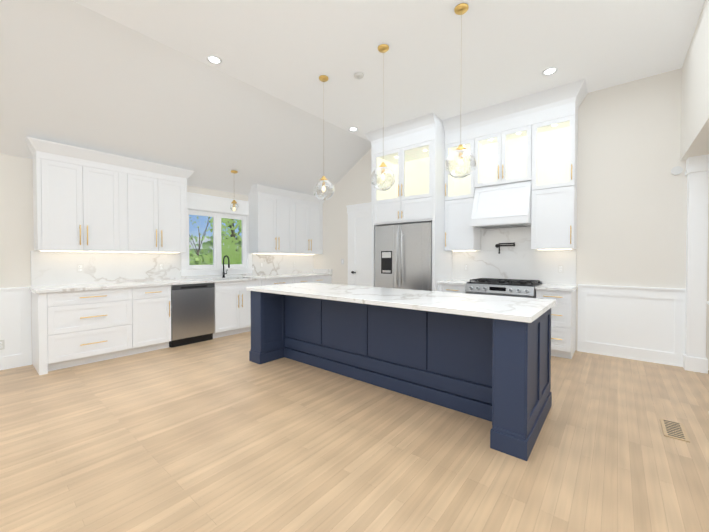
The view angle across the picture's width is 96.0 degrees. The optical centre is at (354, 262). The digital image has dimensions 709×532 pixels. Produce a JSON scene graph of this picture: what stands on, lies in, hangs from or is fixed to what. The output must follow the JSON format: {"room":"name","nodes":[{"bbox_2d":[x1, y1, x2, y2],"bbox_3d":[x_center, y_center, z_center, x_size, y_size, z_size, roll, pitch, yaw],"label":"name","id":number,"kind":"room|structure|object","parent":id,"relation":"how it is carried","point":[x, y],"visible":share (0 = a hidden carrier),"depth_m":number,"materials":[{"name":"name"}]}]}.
{"room":"kitchen","nodes":[
{"label":"kitchen","id":0,"kind":"room"},
{"bbox_2d":[0,154,250,344],"bbox_3d":[-3.746,-0.021,4.232,0.150,2.500,9.350,1,1,39],"label":"wall","id":1,"kind":"structure","parent":0,"point":[16,216],"depth_m":3.79,"materials":[{"name":"paint"}]},
{"bbox_2d":[0,339,4,349],"bbox_3d":[-4.094,0.947,3.685,0.008,0.116,0.072,1,1,39],"label":"outlet","id":2,"kind":"object","parent":1,"relation":"attached to","point":[2,344],"visible":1,"depth_m":3.70,"materials":[{"name":"white plastic"}]},
{"bbox_2d":[0,287,31,369],"bbox_3d":[-5.233,0.786,2.280,0.044,0.945,4.124,1,1,39],"label":"trim","id":3,"kind":"structure","parent":1,"relation":"attached to","point":[15,318],"depth_m":3.78,"materials":[{"name":"white wood"}]},
{"bbox_2d":[32,149,129,251],"bbox_3d":[-3.510,-0.727,4.128,0.327,1.145,0.885,1,1,39],"label":"upper cabinet","id":4,"kind":"object","parent":1,"relation":"attached to","point":[86,200],"depth_m":3.97,"materials":[{"name":"white wood"}]},
{"bbox_2d":[130,169,188,252],"bbox_3d":[-3.011,-0.736,4.734,0.327,1.145,0.885,1,1,39],"label":"upper cabinet","id":5,"kind":"object","parent":1,"relation":"attached to","point":[158,201],"depth_m":4.65,"materials":[{"name":"white wood"}]},
{"bbox_2d":[180,192,253,275],"bbox_3d":[-2.443,-0.484,5.731,0.150,1.380,1.370,1,1,39],"label":"window","id":6,"kind":"structure","parent":1,"relation":"in","point":[217,251],"depth_m":5.72,"materials":[{"name":"white wood"}]},
{"bbox_2d":[248,192,295,253],"bbox_3d":[-1.639,-0.761,6.403,0.327,1.145,0.898,1,1,39],"label":"upper cabinet","id":7,"kind":"object","parent":1,"relation":"attached to","point":[282,221],"depth_m":6.20,"materials":[{"name":"white wood"}]},
{"bbox_2d":[296,200,322,254],"bbox_3d":[-1.132,-0.770,7.020,0.327,1.145,0.898,1,1,39],"label":"upper cabinet","id":8,"kind":"object","parent":1,"relation":"attached to","point":[309,214],"depth_m":6.94,"materials":[{"name":"white wood"}]},
{"bbox_2d":[0,0,704,196],"bbox_3d":[-1.316,-1.722,2.209,6.440,1.138,9.050,1,1,39],"label":"ceiling","id":9,"kind":"structure","parent":0,"point":[261,104],"depth_m":3.56,"materials":[{"name":"paint"}]},
{"bbox_2d":[206,55,221,64],"bbox_3d":[-1.594,-2.309,3.626,0.168,0.006,0.168,1,1,30],"label":"recessed light","id":10,"kind":"object","parent":9,"relation":"in","point":[214,59],"depth_m":3.62,"materials":[{"name":"white plastic"}]},
{"bbox_2d":[230,170,238,211],"bbox_3d":[-2.056,-1.221,5.442,0.152,0.685,0.152,1,1,39],"label":"light","id":11,"kind":"object","parent":9,"relation":"hanging from","point":[233,202],"visible":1,"depth_m":5.43,"materials":[{"name":"clear glass"}]},
{"bbox_2d":[313,75,334,199],"bbox_3d":[-0.389,-1.553,3.998,0.273,1.527,0.273,1,1,39],"label":"pendant light","id":12,"kind":"object","parent":9,"relation":"hanging from","point":[323,78],"visible":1,"depth_m":3.98,"materials":[{"name":"clear glass"}]},
{"bbox_2d":[348,127,357,130],"bbox_3d":[-0.022,-2.339,5.570,0.168,0.006,0.168,1,1,30],"label":"recessed light","id":13,"kind":"object","parent":9,"relation":"in","point":[351,128],"depth_m":5.57,"materials":[{"name":"white plastic"}]},
{"bbox_2d":[354,72,363,79],"bbox_3d":[0.053,-2.300,3.929,0.130,0.031,0.130,1,1,39],"label":"smoke detector","id":14,"kind":"object","parent":9,"relation":"attached to","point":[358,75],"visible":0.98,"depth_m":3.90,"materials":[{"name":"white plastic"}]},
{"bbox_2d":[371,44,395,190],"bbox_3d":[0.306,-1.545,3.427,0.273,1.527,0.273,1,1,39],"label":"pendant light","id":15,"kind":"object","parent":9,"relation":"hanging from","point":[383,48],"visible":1,"depth_m":3.41,"materials":[{"name":"clear glass"}]},
{"bbox_2d":[445,3,476,178],"bbox_3d":[0.963,-1.537,2.887,0.273,1.527,0.273,1,1,39],"label":"pendant light","id":16,"kind":"object","parent":9,"relation":"hanging from","point":[461,9],"visible":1,"depth_m":2.88,"materials":[{"name":"clear glass"}]},
{"bbox_2d":[542,67,557,75],"bbox_3d":[2.356,-2.313,3.849,0.168,0.006,0.168,0,1,12],"label":"recessed light","id":17,"kind":"object","parent":9,"relation":"in","point":[551,70],"depth_m":3.85,"materials":[{"name":"white plastic"}]},
{"bbox_2d":[0,331,708,531],"bbox_3d":[-0.462,1.329,1.554,8.750,0.120,9.450,1,1,39],"label":"floor","id":18,"kind":"structure","parent":0,"point":[222,434],"depth_m":2.11,"materials":[{"name":"brown wood"}]},
{"bbox_2d":[31,276,330,374],"bbox_3d":[-2.210,0.755,5.489,0.634,0.909,4.665,1,1,39],"label":"base cabinet","id":19,"kind":"object","parent":18,"relation":"on","point":[72,328],"depth_m":4.05,"materials":[{"name":"white wood"}]},
{"bbox_2d":[29,251,331,292],"bbox_3d":[-2.219,0.168,5.477,0.628,0.683,4.687,1,1,39],"label":"countertop","id":20,"kind":"structure","parent":19,"relation":"on","point":[53,271],"depth_m":4.59,"materials":[{"name":"stone"}]},
{"bbox_2d":[77,264,83,272],"bbox_3d":[-3.626,0.069,4.219,0.008,0.116,0.072,1,1,39],"label":"outlet","id":21,"kind":"object","parent":20,"relation":"attached to","point":[80,268],"depth_m":4.22,"materials":[{"name":"white plastic"}]},
{"bbox_2d":[159,263,163,270],"bbox_3d":[-3.010,0.058,4.969,0.008,0.116,0.072,1,1,39],"label":"outlet","id":22,"kind":"object","parent":20,"relation":"attached to","point":[161,265],"depth_m":4.97,"materials":[{"name":"white plastic"}]},
{"bbox_2d":[222,255,229,277],"bbox_3d":[-2.259,0.061,5.658,0.224,0.400,0.094,1,1,39],"label":"faucet","id":23,"kind":"object","parent":20,"relation":"on","point":[224,273],"visible":1,"depth_m":5.68,"materials":[{"name":"black metal"}]},
{"bbox_2d":[169,283,214,347],"bbox_3d":[-2.628,0.764,4.983,0.578,0.906,0.630,1,1,39],"label":"dishwasher","id":24,"kind":"object","parent":18,"relation":"on","point":[192,313],"visible":0.77,"depth_m":4.78,"materials":[{"name":"metal"}]},
{"bbox_2d":[248,290,551,460],"bbox_3d":[0.211,0.796,3.412,3.136,0.890,1.026,1,1,39],"label":"kitchen island","id":25,"kind":"object","parent":18,"relation":"on","point":[486,357],"depth_m":2.86,"materials":[{"name":"blue wood"}]},
{"bbox_2d":[246,282,555,321],"bbox_3d":[0.200,0.331,3.392,3.180,0.039,1.055,1,1,39],"label":"island countertop","id":26,"kind":"structure","parent":25,"relation":"on","point":[504,308],"depth_m":2.80,"materials":[{"name":"white stone"}]},
{"bbox_2d":[375,222,431,290],"bbox_3d":[0.984,0.264,5.691,1.120,1.885,0.736,1,1,39],"label":"refrigerator","id":27,"kind":"object","parent":18,"relation":"on","point":[403,256],"visible":0.38,"depth_m":5.40,"materials":[{"name":"metal"}]},
{"bbox_2d":[465,278,541,297],"bbox_3d":[2.200,0.736,4.731,0.913,0.970,0.699,1,1,39],"label":"range","id":28,"kind":"object","parent":18,"relation":"on","point":[507,287],"visible":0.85,"depth_m":4.54,"materials":[{"name":"metal"}]},
{"bbox_2d":[438,284,575,358],"bbox_3d":[2.208,0.781,4.793,1.788,0.879,0.634,1,1,39],"label":"base cabinet","id":29,"kind":"object","parent":18,"relation":"on","point":[563,324],"visible":0.5,"depth_m":4.11,"materials":[{"name":"white wood"}]},
{"bbox_2d":[437,226,576,290],"bbox_3d":[2.217,-0.107,4.778,1.803,0.895,0.628,1,1,39],"label":"countertop","id":30,"kind":"structure","parent":29,"relation":"on","point":[521,259],"depth_m":4.94,"materials":[{"name":"stone"}]},
{"bbox_2d":[495,242,514,253],"bbox_3d":[2.349,-0.232,4.990,0.300,0.169,0.090,1,1,39],"label":"pot filler","id":31,"kind":"object","parent":30,"relation":"attached to","point":[497,245],"visible":1,"depth_m":4.99,"materials":[{"name":"black metal"}]},
{"bbox_2d":[558,265,563,272],"bbox_3d":[2.947,0.084,4.556,0.072,0.116,0.008,1,1,39],"label":"outlet","id":32,"kind":"object","parent":30,"relation":"attached to","point":[560,268],"depth_m":4.55,"materials":[{"name":"white plastic"}]},
{"bbox_2d":[660,418,689,441],"bbox_3d":[2.403,1.253,2.401,0.130,0.006,0.320,1,1,39],"label":"floor vent","id":33,"kind":"object","parent":18,"relation":"in","point":[674,430],"visible":1,"depth_m":2.38,"materials":[{"name":"brown wood"}]},
{"bbox_2d":[683,154,708,373],"bbox_3d":[3.934,0.013,3.670,0.190,2.449,0.163,1,1,39],"label":"pilaster","id":34,"kind":"object","parent":18,"relation":"on","point":[695,359],"visible":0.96,"depth_m":3.63,"materials":[{"name":"white wood"}]},
{"bbox_2d":[314,68,708,369],"bbox_3d":[2.332,-0.557,4.925,8.350,3.550,0.250,1,1,39],"label":"wall","id":35,"kind":"structure","parent":0,"point":[631,209],"depth_m":4.12,"materials":[{"name":"paint"}]},
{"bbox_2d":[346,202,370,284],"bbox_3d":[0.173,-0.008,6.519,0.880,2.405,0.039,1,1,39],"label":"door frame","id":36,"kind":"structure","parent":35,"relation":"attached to","point":[359,207],"depth_m":6.72,"materials":[{"name":"white wood"}]},
{"bbox_2d":[351,210,370,286],"bbox_3d":[0.158,0.068,6.503,0.632,2.238,0.083,1,1,39],"label":"pantry door","id":37,"kind":"structure","parent":35,"relation":"in","point":[360,248],"depth_m":6.55,"materials":[{"name":"white wood"}]},
{"bbox_2d":[372,121,444,164],"bbox_3d":[1.012,-2.088,5.690,1.250,0.250,0.701,1,1,39],"label":"upper cabinet","id":38,"kind":"object","parent":35,"relation":"attached to","point":[410,154],"depth_m":5.40,"materials":[{"name":"white wood"}]},
{"bbox_2d":[372,193,444,225],"bbox_3d":[1.013,-0.911,5.709,1.150,0.436,0.697,1,1,39],"label":"upper cabinet","id":39,"kind":"object","parent":35,"relation":"attached to","point":[417,207],"depth_m":5.35,"materials":[{"name":"white wood"}]},
{"bbox_2d":[442,79,587,250],"bbox_3d":[2.306,-1.259,4.795,1.898,2.135,0.461,1,1,39],"label":"upper cabinet","id":40,"kind":"object","parent":35,"relation":"attached to","point":[533,137],"visible":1,"depth_m":4.63,"materials":[{"name":"white wood"}]},
{"bbox_2d":[471,181,531,228],"bbox_3d":[2.235,-0.860,4.816,0.788,0.631,0.485,1,1,39],"label":"range hood","id":41,"kind":"object","parent":40,"relation":"attached to","point":[504,206],"visible":0.96,"depth_m":4.67,"materials":[{"name":"white wood"}]},
{"bbox_2d":[577,284,685,366],"bbox_3d":[3.510,0.766,4.108,1.044,0.930,0.044,1,1,39],"label":"wainscoting","id":42,"kind":"structure","parent":35,"relation":"attached to","point":[646,324],"depth_m":4.08,"materials":[{"name":"white wood"}]},
{"bbox_2d":[671,166,682,174],"bbox_3d":[3.853,-1.105,3.814,0.100,0.100,0.019,1,1,39],"label":"sensor","id":43,"kind":"object","parent":35,"relation":"attached to","point":[677,170],"visible":0.9,"depth_m":3.81,"materials":[{"name":"white plastic"}]},
{"bbox_2d":[680,0,708,160],"bbox_3d":[1.091,-0.486,0.250,0.210,3.550,9.050,1,1,39],"label":"wall","id":44,"kind":"structure","parent":0,"point":[695,108],"depth_m":3.11,"materials":[{"name":"paint"}]},
{"label":"outside","id":45,"kind":"structure","parent":0,"visible":0},
{"bbox_2d":[189,215,241,237],"bbox_3d":[-30.311,-18.568,56.957,0.001,42.000,130.000,1,1,39],"label":"sky","id":46,"kind":"structure","parent":45,"point":[202,228],"depth_m":59.36,"materials":[{"name":"blue"}]},
{"label":"ground","id":47,"kind":"structure","parent":45,"visible":0},
{"bbox_2d":[189,236,237,259],"bbox_3d":[-11.140,-0.229,24.645,5.600,3.500,6.400,1,1,39],"label":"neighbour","id":48,"kind":"structure","parent":47,"relation":"on","point":[205,240],"depth_m":22.36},
{"bbox_2d":[189,216,241,264],"bbox_3d":[-6.944,-1.007,26.625,22.429,5.005,23.607,1,1,39],"label":"trees","id":49,"kind":"object","parent":47,"relation":"on","point":[229,253],"depth_m":12.89,"materials":[{"name":"green plant"}]}
]}

